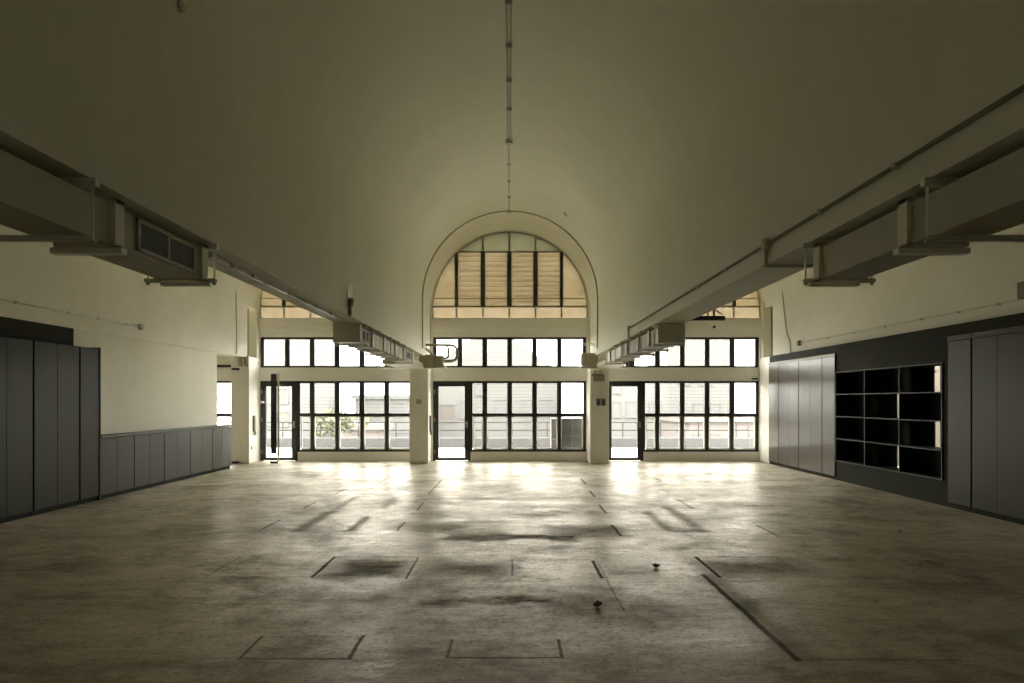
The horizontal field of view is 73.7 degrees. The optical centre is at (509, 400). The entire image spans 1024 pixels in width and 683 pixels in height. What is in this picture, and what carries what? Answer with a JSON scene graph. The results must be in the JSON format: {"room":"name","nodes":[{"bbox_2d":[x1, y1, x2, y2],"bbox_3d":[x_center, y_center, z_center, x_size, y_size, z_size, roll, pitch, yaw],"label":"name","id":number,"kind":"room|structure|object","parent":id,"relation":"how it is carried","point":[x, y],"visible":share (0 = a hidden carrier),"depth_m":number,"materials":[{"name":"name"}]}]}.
{"room":"empty hall","nodes":[
{"label":"empty hall","id":0,"kind":"room"},
{"bbox_2d":[0,225,246,433],"bbox_3d":[-6.920,-0.475,6.735,0.400,4.150,21.470,0,0,0],"label":"wall","id":1,"kind":"structure","parent":0,"point":[162,375],"depth_m":12.27,"materials":[{"name":"beige paint"}]},
{"bbox_2d":[0,316,73,345],"bbox_3d":[-6.755,-0.980,3.275,0.030,0.280,14.550,0,0,0],"label":"trim","id":2,"kind":"structure","parent":1,"relation":"attached to","point":[9,327],"depth_m":9.70,"materials":[{"name":"grey paint"}]},
{"bbox_2d":[0,298,144,329],"bbox_3d":[-6.686,-1.340,4.367,0.072,0.107,16.135,0,0,0],"label":"conduit","id":3,"kind":"object","parent":1,"relation":"attached to","point":[140,326],"visible":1,"depth_m":10.49,"materials":[{"name":"white plastic"}]},
{"bbox_2d":[267,448,636,456],"bbox_3d":[0.000,1.740,21.325,28.000,0.220,5.750,0,0,0],"label":"floor","id":4,"kind":"structure","parent":0,"point":[283,452],"depth_m":21.62,"materials":[{"name":"concrete"}]},
{"bbox_2d":[267,438,753,447],"bbox_3d":[0.000,1.460,23.850,28.000,0.340,0.200,0,0,0],"label":"parapet","id":5,"kind":"object","parent":4,"relation":"on","point":[283,442],"depth_m":23.75,"materials":[{"name":"white concrete"}]},
{"bbox_2d":[218,422,753,436],"bbox_3d":[0.000,0.992,23.850,28.000,0.537,0.044,0,0,0],"label":"railing","id":6,"kind":"object","parent":5,"relation":"on","point":[282,430],"visible":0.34,"depth_m":23.83,"materials":[{"name":"grey metal"}]},
{"bbox_2d":[550,418,555,447],"bbox_3d":[1.237,1.055,18.948,0.206,1.150,0.405,0,0,0],"label":"base cabinet","id":7,"kind":"object","parent":4,"relation":"on","point":[552,420],"visible":0.39,"depth_m":18.77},
{"bbox_2d":[562,418,581,447],"bbox_3d":[1.709,1.055,18.932,0.601,1.150,0.396,0,0,0],"label":"air conditioner","id":8,"kind":"object","parent":4,"relation":"on","point":[571,427],"visible":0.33,"depth_m":18.75,"materials":[{"name":"grey metal"}]},
{"bbox_2d":[217,230,761,460],"bbox_3d":[-1.300,-1.900,18.310,21.000,7.000,0.220,0,0,0],"label":"wall","id":9,"kind":"structure","parent":0,"point":[223,373],"depth_m":18.20,"materials":[{"name":"paint"}]},
{"bbox_2d":[217,381,230,424],"bbox_3d":[-9.230,0.411,18.270,4.080,1.888,0.090,0,0,0],"label":"window","id":10,"kind":"structure","parent":9,"relation":"in","point":[218,414],"depth_m":18.24,"materials":[{"name":"metal"}]},
{"bbox_2d":[249,302,258,357],"bbox_3d":[-6.785,-1.870,18.115,0.200,1.500,0.190,0,0,0],"label":"trim","id":11,"kind":"structure","parent":9,"relation":"attached to","point":[253,312],"depth_m":18.02,"materials":[{"name":"beige paint"}]},
{"bbox_2d":[260,381,297,460],"bbox_3d":[-6.160,0.533,18.235,1.000,2.133,0.171,0,0,0],"label":"door","id":12,"kind":"structure","parent":9,"relation":"in","point":[263,384],"depth_m":18.21,"materials":[{"name":"metal"}]},
{"bbox_2d":[260,290,322,317],"bbox_3d":[-4.610,-3.374,18.255,4.170,2.322,0.090,0,0,0],"label":"window","id":13,"kind":"structure","parent":9,"relation":"in","point":[271,306],"depth_m":18.27,"materials":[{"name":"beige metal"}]},
{"bbox_2d":[259,326,332,332],"bbox_3d":[-4.620,-1.900,18.163,4.100,0.200,0.095,0,0,0],"label":"trim","id":14,"kind":"structure","parent":9,"relation":"attached to","point":[262,329],"depth_m":18.15,"materials":[{"name":"paint"}]},
{"bbox_2d":[261,337,387,366],"bbox_3d":[-4.620,-1.299,18.270,4.080,0.812,0.080,0,0,0],"label":"window","id":15,"kind":"structure","parent":9,"relation":"in","point":[287,339],"depth_m":18.24,"materials":[{"name":"metal"}]},
{"bbox_2d":[298,381,409,451],"bbox_3d":[-4.120,0.411,18.270,3.080,1.888,0.090,0,0,0],"label":"window","id":16,"kind":"structure","parent":9,"relation":"in","point":[312,414],"depth_m":18.24,"materials":[{"name":"metal"}]},
{"bbox_2d":[430,302,431,354],"bbox_3d":[-2.175,-1.870,18.115,0.200,1.500,0.190,0,0,0],"label":"trim","id":17,"kind":"structure","parent":9,"relation":"attached to","point":[430,302],"depth_m":18.04,"materials":[{"name":"beige paint"}]},
{"bbox_2d":[433,381,470,460],"bbox_3d":[-1.550,0.533,18.235,1.000,2.133,0.171,0,0,0],"label":"door","id":18,"kind":"structure","parent":9,"relation":"in","point":[436,384],"depth_m":18.21,"materials":[{"name":"metal"}]},
{"bbox_2d":[433,337,585,366],"bbox_3d":[-0.010,-1.299,18.270,4.080,0.812,0.080,0,0,0],"label":"window","id":19,"kind":"structure","parent":9,"relation":"in","point":[460,339],"depth_m":18.24,"materials":[{"name":"metal"}]},
{"bbox_2d":[432,326,586,332],"bbox_3d":[-0.010,-1.900,18.163,4.100,0.200,0.095,0,0,0],"label":"trim","id":20,"kind":"structure","parent":9,"relation":"attached to","point":[436,329],"depth_m":18.15,"materials":[{"name":"paint"}]},
{"bbox_2d":[432,231,587,317],"bbox_3d":[0.000,-3.374,18.255,4.170,2.322,0.090,0,0,0],"label":"window","id":21,"kind":"structure","parent":9,"relation":"in","point":[509,274],"depth_m":18.26,"materials":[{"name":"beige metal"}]},
{"bbox_2d":[471,381,585,451],"bbox_3d":[0.490,0.411,18.270,3.080,1.888,0.090,0,0,0],"label":"window","id":22,"kind":"structure","parent":9,"relation":"in","point":[484,414],"depth_m":18.24,"materials":[{"name":"metal"}]},
{"bbox_2d":[588,302,589,352],"bbox_3d":[2.175,-1.870,18.115,0.200,1.500,0.190,0,0,0],"label":"trim","id":23,"kind":"structure","parent":9,"relation":"attached to","point":[588,302],"depth_m":18.04,"materials":[{"name":"beige paint"}]},
{"bbox_2d":[609,381,642,460],"bbox_3d":[3.060,0.533,18.235,1.000,2.133,0.171,0,0,0],"label":"door","id":24,"kind":"structure","parent":9,"relation":"in","point":[639,384],"depth_m":18.21,"materials":[{"name":"metal"}]},
{"bbox_2d":[632,337,758,366],"bbox_3d":[4.600,-1.299,18.270,4.080,0.812,0.080,0,0,0],"label":"window","id":25,"kind":"structure","parent":9,"relation":"in","point":[706,339],"depth_m":18.24,"materials":[{"name":"metal"}]},
{"bbox_2d":[643,381,758,451],"bbox_3d":[5.100,0.411,18.270,3.080,1.888,0.090,0,0,0],"label":"window","id":26,"kind":"structure","parent":9,"relation":"in","point":[656,414],"depth_m":18.24,"materials":[{"name":"metal"}]},
{"bbox_2d":[685,326,760,332],"bbox_3d":[4.600,-1.900,18.163,4.100,0.200,0.095,0,0,0],"label":"trim","id":27,"kind":"structure","parent":9,"relation":"attached to","point":[688,329],"depth_m":18.15,"materials":[{"name":"paint"}]},
{"bbox_2d":[701,290,759,317],"bbox_3d":[4.610,-3.374,18.255,4.170,2.322,0.090,0,0,0],"label":"window","id":28,"kind":"structure","parent":9,"relation":"in","point":[748,306],"depth_m":18.27,"materials":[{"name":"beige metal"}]},
{"bbox_2d":[761,302,770,357],"bbox_3d":[6.785,-1.870,18.115,0.200,1.500,0.190,0,0,0],"label":"trim","id":29,"kind":"structure","parent":9,"relation":"attached to","point":[765,312],"depth_m":18.02,"materials":[{"name":"beige paint"}]},
{"bbox_2d":[166,0,853,307],"bbox_3d":[0.000,-3.599,7.100,13.814,2.297,22.200,0,0,0],"label":"ceiling","id":30,"kind":"structure","parent":0,"point":[620,108],"depth_m":8.58,"materials":[{"name":"paint"}]},
{"bbox_2d":[178,0,184,11],"bbox_3d":[-2.101,-2.520,4.360,0.022,0.068,0.070,0,0,0],"label":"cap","id":31,"kind":"object","parent":30,"relation":"attached to","point":[181,6],"visible":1,"depth_m":4.35,"materials":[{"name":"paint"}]},
{"bbox_2d":[0,0,429,356],"bbox_3d":[-2.305,-1.800,7.100,0.396,1.360,22.200,0,0,0],"label":"wall","id":32,"kind":"structure","parent":30,"relation":"attached to","point":[123,94],"depth_m":4.37,"materials":[{"name":"paint"}]},
{"bbox_2d":[0,177,99,244],"bbox_3d":[-2.345,-0.983,3.430,0.550,0.394,0.040,0,0,0],"label":"hanger","id":33,"kind":"object","parent":32,"relation":"hanging from","point":[80,182],"visible":0.75,"depth_m":3.41,"materials":[{"name":"metal"}]},
{"bbox_2d":[0,149,207,282],"bbox_3d":[-2.292,-0.963,3.002,0.336,0.264,3.605,0,0,0],"label":"air duct","id":34,"kind":"object","parent":32,"relation":"hanging from","point":[33,201],"visible":0.94,"depth_m":3.55,"materials":[{"name":"metal"}]},
{"bbox_2d":[49,247,126,255],"bbox_3d":[-2.295,-0.814,3.720,0.390,0.032,0.060,0,0,0],"label":"bar","id":35,"kind":"object","parent":34,"relation":"attached to","point":[59,251],"visible":1,"depth_m":3.69,"materials":[{"name":"metal"}]},
{"bbox_2d":[136,218,195,273],"bbox_3d":[-2.141,-0.958,4.280,0.018,0.190,0.720,0,0,0],"label":"grille","id":36,"kind":"object","parent":34,"relation":"attached to","point":[154,244],"depth_m":4.23,"materials":[{"name":"metal"}]},
{"bbox_2d":[144,243,218,284],"bbox_3d":[-2.328,-1.002,4.845,0.515,0.357,0.040,0,0,0],"label":"hanger","id":37,"kind":"object","parent":32,"relation":"hanging from","point":[211,246],"visible":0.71,"depth_m":4.83,"materials":[{"name":"metal"}]},
{"bbox_2d":[160,282,212,286],"bbox_3d":[-2.295,-0.827,4.845,0.350,0.025,0.050,0,0,0],"label":"bar","id":38,"kind":"object","parent":37,"relation":"attached to","point":[208,284],"visible":0.97,"depth_m":4.82,"materials":[{"name":"metal"}]},
{"bbox_2d":[208,252,346,321],"bbox_3d":[-2.288,-1.099,7.225,0.085,0.039,4.550,0,0,0],"label":"cable tray","id":39,"kind":"object","parent":32,"relation":"attached to","point":[221,261],"visible":1,"depth_m":6.38,"materials":[{"name":"paint"}]},
{"bbox_2d":[348,283,353,315],"bbox_3d":[-2.075,-1.320,8.900,0.084,0.420,0.084,0,0,0],"label":"wall lamp","id":40,"kind":"object","parent":32,"relation":"attached to","point":[350,286],"visible":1,"depth_m":8.87,"materials":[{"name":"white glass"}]},
{"bbox_2d":[335,324,367,346],"bbox_3d":[-2.305,-0.983,9.920,0.470,0.394,0.040,0,0,0],"label":"hanger","id":41,"kind":"object","parent":32,"relation":"hanging from","point":[363,325],"visible":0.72,"depth_m":9.90,"materials":[{"name":"metal"}]},
{"bbox_2d":[351,331,380,351],"bbox_3d":[-2.305,-0.983,10.950,0.470,0.394,0.040,0,0,0],"label":"hanger","id":42,"kind":"object","parent":32,"relation":"hanging from","point":[375,332],"visible":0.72,"depth_m":10.93,"materials":[{"name":"metal"}]},
{"bbox_2d":[333,323,412,362],"bbox_3d":[-2.315,-0.968,12.365,0.390,0.274,5.370,0,0,0],"label":"air duct","id":43,"kind":"object","parent":32,"relation":"hanging from","point":[343,333],"visible":0.93,"depth_m":10.53,"materials":[{"name":"metal"}]},
{"bbox_2d":[362,329,369,343],"bbox_3d":[-2.141,-0.959,10.130,0.018,0.172,0.540,0,0,0],"label":"grille","id":44,"kind":"object","parent":43,"relation":"attached to","point":[363,330],"depth_m":10.17,"materials":[{"name":"metal"}]},
{"bbox_2d":[406,350,411,360],"bbox_3d":[-2.141,-0.959,14.450,0.018,0.172,0.700,0,0,0],"label":"grille","id":45,"kind":"object","parent":43,"relation":"attached to","point":[408,354],"depth_m":14.41,"materials":[{"name":"metal"}]},
{"bbox_2d":[365,337,391,355],"bbox_3d":[-2.305,-0.983,12.000,0.470,0.394,0.040,0,0,0],"label":"hanger","id":46,"kind":"object","parent":32,"relation":"hanging from","point":[386,338],"visible":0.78,"depth_m":11.98,"materials":[{"name":"metal"}]},
{"bbox_2d":[382,345,405,361],"bbox_3d":[-2.305,-0.983,13.600,0.470,0.394,0.040,0,0,0],"label":"hanger","id":47,"kind":"object","parent":32,"relation":"hanging from","point":[404,346],"visible":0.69,"depth_m":13.58,"materials":[{"name":"metal"}]},
{"bbox_2d":[381,343,458,368],"bbox_3d":[-2.239,-1.158,16.235,1.905,0.684,2.170,0,0,0],"label":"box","id":48,"kind":"object","parent":32,"relation":"attached to","point":[431,361],"visible":0.81,"depth_m":16.90,"materials":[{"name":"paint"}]},
{"bbox_2d":[381,359,446,368],"bbox_3d":[-2.398,-0.873,16.235,1.588,0.114,2.170,0,0,0],"label":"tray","id":49,"kind":"object","parent":48,"relation":"on","point":[416,364],"depth_m":16.90,"materials":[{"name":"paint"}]},
{"bbox_2d":[505,0,512,144],"bbox_3d":[-0.015,-4.519,4.071,0.124,0.104,15.742,0,0,0],"label":"conduit","id":50,"kind":"object","parent":30,"relation":"attached to","point":[509,141],"visible":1,"depth_m":9.11,"materials":[{"name":"metal"}]},
{"bbox_2d":[507,145,510,213],"bbox_3d":[-0.020,-4.530,14.185,0.100,0.066,4.470,0,0,0],"label":"conduit","id":51,"kind":"object","parent":30,"relation":"attached to","point":[508,163],"visible":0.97,"depth_m":14.09,"materials":[{"name":"metal"}]},
{"bbox_2d":[422,211,597,347],"bbox_3d":[0.000,-2.908,16.350,4.212,3.296,0.030,0,0,0],"label":"conduit","id":52,"kind":"object","parent":30,"relation":"attached to","point":[498,211],"visible":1,"depth_m":16.34,"materials":[{"name":"metal"}]},
{"bbox_2d":[690,309,724,320],"bbox_3d":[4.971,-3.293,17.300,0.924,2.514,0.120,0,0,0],"label":"light","id":53,"kind":"object","parent":30,"relation":"hanging from","point":[700,318],"visible":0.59,"depth_m":17.24,"materials":[{"name":"black metal"}]},
{"bbox_2d":[590,0,1023,356],"bbox_3d":[2.305,-1.800,7.100,0.396,1.360,22.200,0,0,0],"label":"wall","id":54,"kind":"structure","parent":30,"relation":"attached to","point":[889,78],"depth_m":4.36,"materials":[{"name":"paint"}]},
{"bbox_2d":[577,343,625,368],"bbox_3d":[2.274,-1.139,16.310,1.193,0.644,2.020,0,0,0],"label":"box","id":55,"kind":"object","parent":54,"relation":"attached to","point":[588,360],"visible":0.67,"depth_m":16.90,"materials":[{"name":"paint"}]},
{"bbox_2d":[581,353,586,365],"bbox_3d":[1.853,-1.045,17.100,0.170,0.310,0.170,0,0,0],"label":"canister","id":56,"kind":"object","parent":55,"relation":"on","point":[583,355],"depth_m":17.03,"materials":[{"name":"plastic"}]},
{"bbox_2d":[579,359,625,368],"bbox_3d":[2.313,-0.873,16.310,1.114,0.114,2.020,0,0,0],"label":"tray","id":57,"kind":"object","parent":55,"relation":"on","point":[603,364],"depth_m":16.90,"materials":[{"name":"paint"}]},
{"bbox_2d":[614,345,637,361],"bbox_3d":[2.305,-0.983,13.600,0.470,0.394,0.040,0,0,0],"label":"hanger","id":58,"kind":"object","parent":54,"relation":"hanging from","point":[615,346],"visible":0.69,"depth_m":13.58,"materials":[{"name":"metal"}]},
{"bbox_2d":[628,337,654,355],"bbox_3d":[2.305,-0.983,12.000,0.470,0.394,0.040,0,0,0],"label":"hanger","id":59,"kind":"object","parent":54,"relation":"hanging from","point":[629,338],"visible":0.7,"depth_m":11.98,"materials":[{"name":"metal"}]},
{"bbox_2d":[607,324,684,362],"bbox_3d":[2.309,-0.968,12.490,0.401,0.274,5.420,0,0,0],"label":"air duct","id":60,"kind":"object","parent":54,"relation":"hanging from","point":[664,333],"visible":0.88,"depth_m":10.46,"materials":[{"name":"metal"}]},
{"bbox_2d":[639,331,668,351],"bbox_3d":[2.305,-0.983,10.950,0.470,0.394,0.040,0,0,0],"label":"hanger","id":61,"kind":"object","parent":54,"relation":"hanging from","point":[640,332],"visible":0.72,"depth_m":10.93,"materials":[{"name":"metal"}]},
{"bbox_2d":[652,323,684,346],"bbox_3d":[2.305,-0.983,9.920,0.470,0.394,0.040,0,0,0],"label":"hanger","id":62,"kind":"object","parent":54,"relation":"hanging from","point":[653,325],"visible":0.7,"depth_m":9.90,"materials":[{"name":"metal"}]},
{"bbox_2d":[627,84,1023,352],"bbox_3d":[2.263,-1.084,4.132,0.414,0.469,15.864,0,0,0],"label":"conduit","id":63,"kind":"object","parent":54,"relation":"attached to","point":[765,243],"visible":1,"depth_m":4.13,"materials":[{"name":"metal"}]},
{"bbox_2d":[801,243,875,284],"bbox_3d":[2.328,-1.002,4.845,0.515,0.357,0.040,0,0,0],"label":"hanger","id":64,"kind":"object","parent":54,"relation":"hanging from","point":[804,246],"visible":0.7,"depth_m":4.83,"materials":[{"name":"metal"}]},
{"bbox_2d":[807,282,859,286],"bbox_3d":[2.295,-0.827,4.845,0.350,0.025,0.050,0,0,0],"label":"bar","id":65,"kind":"object","parent":64,"relation":"attached to","point":[811,284],"visible":1,"depth_m":4.82,"materials":[{"name":"metal"}]},
{"bbox_2d":[813,147,1023,281],"bbox_3d":[2.292,-0.963,2.993,0.336,0.264,3.585,0,0,0],"label":"air duct","id":66,"kind":"object","parent":54,"relation":"hanging from","point":[988,200],"visible":0.92,"depth_m":3.50,"materials":[{"name":"metal"}]},
{"bbox_2d":[893,247,970,255],"bbox_3d":[2.295,-0.814,3.720,0.390,0.032,0.060,0,0,0],"label":"bar","id":67,"kind":"object","parent":66,"relation":"attached to","point":[901,251],"visible":1,"depth_m":3.69,"materials":[{"name":"metal"}]},
{"bbox_2d":[920,177,1023,244],"bbox_3d":[2.345,-0.983,3.430,0.550,0.394,0.040,0,0,0],"label":"hanger","id":68,"kind":"object","parent":54,"relation":"hanging from","point":[926,182],"visible":0.73,"depth_m":3.41,"materials":[{"name":"metal"}]},
{"bbox_2d":[0,460,1023,682],"bbox_3d":[-1.300,1.700,7.125,21.000,0.200,22.650,0,0,0],"label":"floor","id":69,"kind":"structure","parent":0,"point":[284,571],"depth_m":6.09,"materials":[{"name":"concrete"}]},
{"bbox_2d":[0,336,32,523],"bbox_3d":[-6.690,0.380,8.965,0.160,2.440,1.002,0,0,0],"label":"tall cabinet","id":70,"kind":"object","parent":69,"relation":"on","point":[16,355],"visible":1,"depth_m":9.15,"materials":[{"name":"grey paint"}]},
{"bbox_2d":[31,341,78,515],"bbox_3d":[-6.690,0.380,9.985,0.160,2.440,1.002,0,0,0],"label":"tall cabinet","id":71,"kind":"object","parent":69,"relation":"on","point":[55,366],"visible":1,"depth_m":9.93,"materials":[{"name":"grey paint"}]},
{"bbox_2d":[77,346,98,504],"bbox_3d":[-6.690,0.380,10.745,0.160,2.440,0.482,0,0,0],"label":"tall cabinet","id":72,"kind":"object","parent":69,"relation":"on","point":[88,357],"visible":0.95,"depth_m":10.71,"materials":[{"name":"grey paint"}]},
{"bbox_2d":[95,348,100,499],"bbox_3d":[-6.688,0.370,11.006,0.175,2.460,0.028,0,0,0],"label":"end panel","id":73,"kind":"object","parent":69,"relation":"on","point":[99,496],"visible":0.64,"depth_m":10.99,"materials":[{"name":"grey laminate"}]},
{"bbox_2d":[101,436,133,498],"bbox_3d":[-6.690,1.107,11.525,0.160,0.985,0.982,0,0,0],"label":"base cabinet","id":74,"kind":"object","parent":69,"relation":"on","point":[117,453],"visible":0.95,"depth_m":11.50,"materials":[{"name":"grey paint"}]},
{"bbox_2d":[101,424,232,438],"bbox_3d":[-6.685,0.583,13.635,0.180,0.055,5.210,0,0,0],"label":"countertop","id":75,"kind":"structure","parent":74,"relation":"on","point":[114,435],"depth_m":12.89,"materials":[{"name":"grey laminate"}]},
{"bbox_2d":[132,433,163,491],"bbox_3d":[-6.690,1.107,12.540,0.160,0.985,1.032,0,0,0],"label":"base cabinet","id":76,"kind":"object","parent":69,"relation":"on","point":[148,449],"visible":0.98,"depth_m":12.49,"materials":[{"name":"grey paint"}]},
{"bbox_2d":[162,431,189,484],"bbox_3d":[-6.690,1.107,13.590,0.160,0.985,1.052,0,0,0],"label":"base cabinet","id":77,"kind":"object","parent":69,"relation":"on","point":[176,444],"visible":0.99,"depth_m":13.54,"materials":[{"name":"grey paint"}]},
{"bbox_2d":[188,429,211,477],"bbox_3d":[-6.690,1.107,14.650,0.160,0.985,1.052,0,0,0],"label":"base cabinet","id":78,"kind":"object","parent":69,"relation":"on","point":[200,440],"visible":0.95,"depth_m":14.59,"materials":[{"name":"grey paint"}]},
{"bbox_2d":[211,427,230,472],"bbox_3d":[-6.690,1.107,15.700,0.160,0.985,1.032,0,0,0],"label":"base cabinet","id":79,"kind":"object","parent":69,"relation":"on","point":[221,437],"visible":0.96,"depth_m":15.65,"materials":[{"name":"grey paint"}]},
{"bbox_2d":[231,357,259,463],"bbox_3d":[-6.905,0.230,17.835,0.470,2.740,0.750,0,0,0],"label":"column","id":80,"kind":"structure","parent":69,"relation":"on","point":[245,381],"depth_m":17.46,"materials":[{"name":"paint"}]},
{"bbox_2d":[238,356,249,366],"bbox_3d":[-6.780,-1.030,17.393,0.272,0.306,0.134,0,0,0],"label":"junction box","id":81,"kind":"object","parent":80,"relation":"attached to","point":[242,361],"visible":0.87,"depth_m":17.36,"materials":[{"name":"white plastic"}]},
{"bbox_2d":[247,309,259,363],"bbox_3d":[-6.823,-1.715,17.773,0.349,1.450,0.757,0,0,0],"label":"riser","id":82,"kind":"object","parent":80,"relation":"on","point":[247,309],"visible":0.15,"depth_m":18.05,"materials":[{"name":"paint"}]},
{"bbox_2d":[270,373,278,462],"bbox_3d":[-6.037,0.440,17.545,0.218,2.320,0.090,0,0,0],"label":"open door leaf","id":83,"kind":"structure","parent":69,"relation":"on","point":[274,377],"depth_m":17.51,"materials":[{"name":"black metal"}]},
{"bbox_2d":[410,357,431,463],"bbox_3d":[-2.330,0.230,17.835,0.480,2.740,0.750,0,0,0],"label":"column","id":84,"kind":"structure","parent":69,"relation":"on","point":[420,379],"depth_m":17.46,"materials":[{"name":"paint"}]},
{"bbox_2d":[587,357,608,463],"bbox_3d":[2.292,0.230,17.835,0.485,2.740,0.750,0,0,0],"label":"column","id":85,"kind":"structure","parent":69,"relation":"on","point":[597,416],"depth_m":17.46,"materials":[{"name":"paint"}]},
{"bbox_2d":[592,370,604,380],"bbox_3d":[2.255,-0.641,17.379,0.330,0.281,0.172,0,0,0],"label":"emergency light","id":86,"kind":"object","parent":85,"relation":"attached to","point":[596,377],"visible":1,"depth_m":17.44,"materials":[{"name":"white plastic"}]},
{"bbox_2d":[760,357,768,462],"bbox_3d":[6.850,0.230,17.835,0.400,2.740,0.750,0,0,0],"label":"column","id":87,"kind":"structure","parent":69,"relation":"on","point":[764,367],"depth_m":17.85,"materials":[{"name":"paint"}]},
{"bbox_2d":[768,362,778,462],"bbox_3d":[6.611,0.315,17.105,0.039,2.570,0.630,0,0,0],"label":"tall cabinet","id":88,"kind":"object","parent":69,"relation":"on","point":[774,366],"visible":1,"depth_m":17.03,"materials":[{"name":"grey paint"}]},
{"bbox_2d":[778,359,798,467],"bbox_3d":[6.611,0.315,16.200,0.039,2.570,1.180,0,0,0],"label":"tall cabinet","id":89,"kind":"object","parent":69,"relation":"on","point":[788,369],"visible":1,"depth_m":16.11,"materials":[{"name":"grey paint"}]},
{"bbox_2d":[798,355,821,472],"bbox_3d":[6.611,0.315,15.025,0.039,2.570,1.170,0,0,0],"label":"tall cabinet","id":90,"kind":"object","parent":69,"relation":"on","point":[810,368],"visible":1,"depth_m":14.99,"materials":[{"name":"grey paint"}]},
{"bbox_2d":[822,353,835,475],"bbox_3d":[6.611,0.315,14.155,0.039,2.570,0.570,0,0,0],"label":"tall cabinet","id":91,"kind":"object","parent":69,"relation":"on","point":[828,360],"visible":1,"depth_m":14.14,"materials":[{"name":"grey paint"}]},
{"bbox_2d":[947,333,971,507],"bbox_3d":[6.606,0.315,10.025,0.039,2.570,0.530,0,0,0],"label":"tall cabinet","id":92,"kind":"object","parent":69,"relation":"on","point":[959,346],"visible":1,"depth_m":9.97,"materials":[{"name":"grey paint"}]},
{"bbox_2d":[971,325,1023,519],"bbox_3d":[6.606,0.315,9.235,0.039,2.570,1.030,0,0,0],"label":"tall cabinet","id":93,"kind":"object","parent":69,"relation":"on","point":[998,354],"visible":1,"depth_m":9.20,"materials":[{"name":"grey paint"}]},
{"bbox_2d":[773,223,1023,355],"bbox_3d":[6.970,-0.575,7.105,0.500,4.350,22.210,0,0,0],"label":"wall","id":94,"kind":"structure","parent":0,"point":[928,286],"depth_m":11.43,"materials":[{"name":"beige paint"}]},
{"bbox_2d":[771,308,772,355],"bbox_3d":[6.970,-1.850,18.080,0.095,1.300,0.100,0,0,0],"label":"riser","id":95,"kind":"object","parent":94,"relation":"attached to","point":[771,308],"visible":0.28,"depth_m":18.06,"materials":[{"name":"paint"}]},
{"bbox_2d":[782,292,790,352],"bbox_3d":[6.705,-2.221,16.640,0.021,2.163,0.644,0,0,0],"label":"cable","id":96,"kind":"object","parent":94,"relation":"attached to","point":[782,292],"visible":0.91,"depth_m":16.62,"materials":[{"name":"paint"}]},
{"bbox_2d":[797,299,1023,345],"bbox_3d":[6.686,-1.340,6.080,0.072,0.117,19.560,0,0,0],"label":"conduit","id":97,"kind":"object","parent":94,"relation":"attached to","point":[799,342],"visible":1,"depth_m":11.19,"materials":[{"name":"white plastic"}]},
{"bbox_2d":[1017,281,1023,298],"bbox_3d":[6.680,-1.440,8.885,0.080,0.220,0.130,0,0,0],"label":"junction box","id":98,"kind":"object","parent":94,"relation":"attached to","point":[1020,285],"visible":1,"depth_m":8.88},
{"bbox_2d":[898,366,939,465],"bbox_3d":[9.100,-0.400,12.500,0.200,4.000,9.000,0,0,0],"label":"wall","id":99,"kind":"structure","parent":0,"point":[937,368],"depth_m":14.38,"materials":[{"name":"paint"}]},
{"label":"outside","id":100,"kind":"structure","parent":0,"visible":0},
{"bbox_3d":[0.000,7.700,92.100,180.000,0.200,135.800,0,0,0],"label":"ground","id":101,"kind":"structure","parent":100,"visible":0},
{"bbox_2d":[247,308,334,437],"bbox_3d":[-14.881,0.545,46.500,4.336,14.111,9.400,0,0,0],"label":"building","id":102,"kind":"structure","parent":101,"relation":"on","point":[274,349],"depth_m":42.51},
{"bbox_2d":[316,407,369,437],"bbox_3d":[-8.223,3.941,32.995,2.944,7.333,1.852,0,0,23],"label":"tree","id":103,"kind":"object","parent":101,"relation":"on","point":[324,426],"visible":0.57,"depth_m":32.80,"materials":[{"name":"green plant"}]},
{"bbox_2d":[342,423,392,437],"bbox_3d":[-8.373,4.485,40.000,2.347,6.231,4.400,0,0,0],"label":"building","id":104,"kind":"structure","parent":101,"relation":"on","point":[372,426],"depth_m":38.00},
{"bbox_2d":[351,395,409,437],"bbox_3d":[-8.539,3.580,50.500,5.109,8.041,5.400,0,0,0],"label":"building","id":105,"kind":"structure","parent":101,"relation":"on","point":[373,403],"depth_m":48.01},
{"bbox_2d":[439,340,556,437],"bbox_3d":[-1.409,0.693,59.950,11.671,13.813,10.500,0,0,0],"label":"building","id":106,"kind":"structure","parent":101,"relation":"on","point":[451,399],"depth_m":55.00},
{"bbox_2d":[612,383,667,437],"bbox_3d":[8.351,2.842,50.500,4.980,9.516,9.400,0,0,0],"label":"building","id":107,"kind":"structure","parent":101,"relation":"on","point":[624,399],"depth_m":46.00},
{"bbox_2d":[647,340,734,412],"bbox_3d":[16.823,0.531,64.500,6.286,14.137,9.400,0,0,0],"label":"building","id":108,"kind":"structure","parent":101,"relation":"on","point":[694,349],"depth_m":60.01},
{"bbox_2d":[660,417,753,437],"bbox_3d":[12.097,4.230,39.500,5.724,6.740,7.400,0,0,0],"label":"railing","id":109,"kind":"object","parent":101,"relation":"on","point":[664,426],"visible":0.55,"depth_m":36.00,"materials":[{"name":"grey metal"}]},
{"bbox_3d":[6.980,0.240,6.715,0.520,2.720,21.430,0,0,0],"label":"wall","id":110,"kind":"structure","parent":0,"visible":0},
{"bbox_2d":[769,313,1023,524],"bbox_3d":[6.670,0.230,6.715,0.100,2.740,21.430,0,0,0],"label":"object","id":111,"kind":"object","parent":110,"relation":"attached to","point":[926,346],"visible":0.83,"depth_m":11.43,"materials":[{"name":"grey paint"}]},
{"bbox_2d":[835,362,943,480],"bbox_3d":[6.785,0.313,12.149,0.371,1.808,3.425,0,0,0],"label":"wall shelf","id":112,"kind":"object","parent":111,"relation":"attached to","point":[869,431],"visible":0.94,"depth_m":12.39,"materials":[{"name":"black wood"}]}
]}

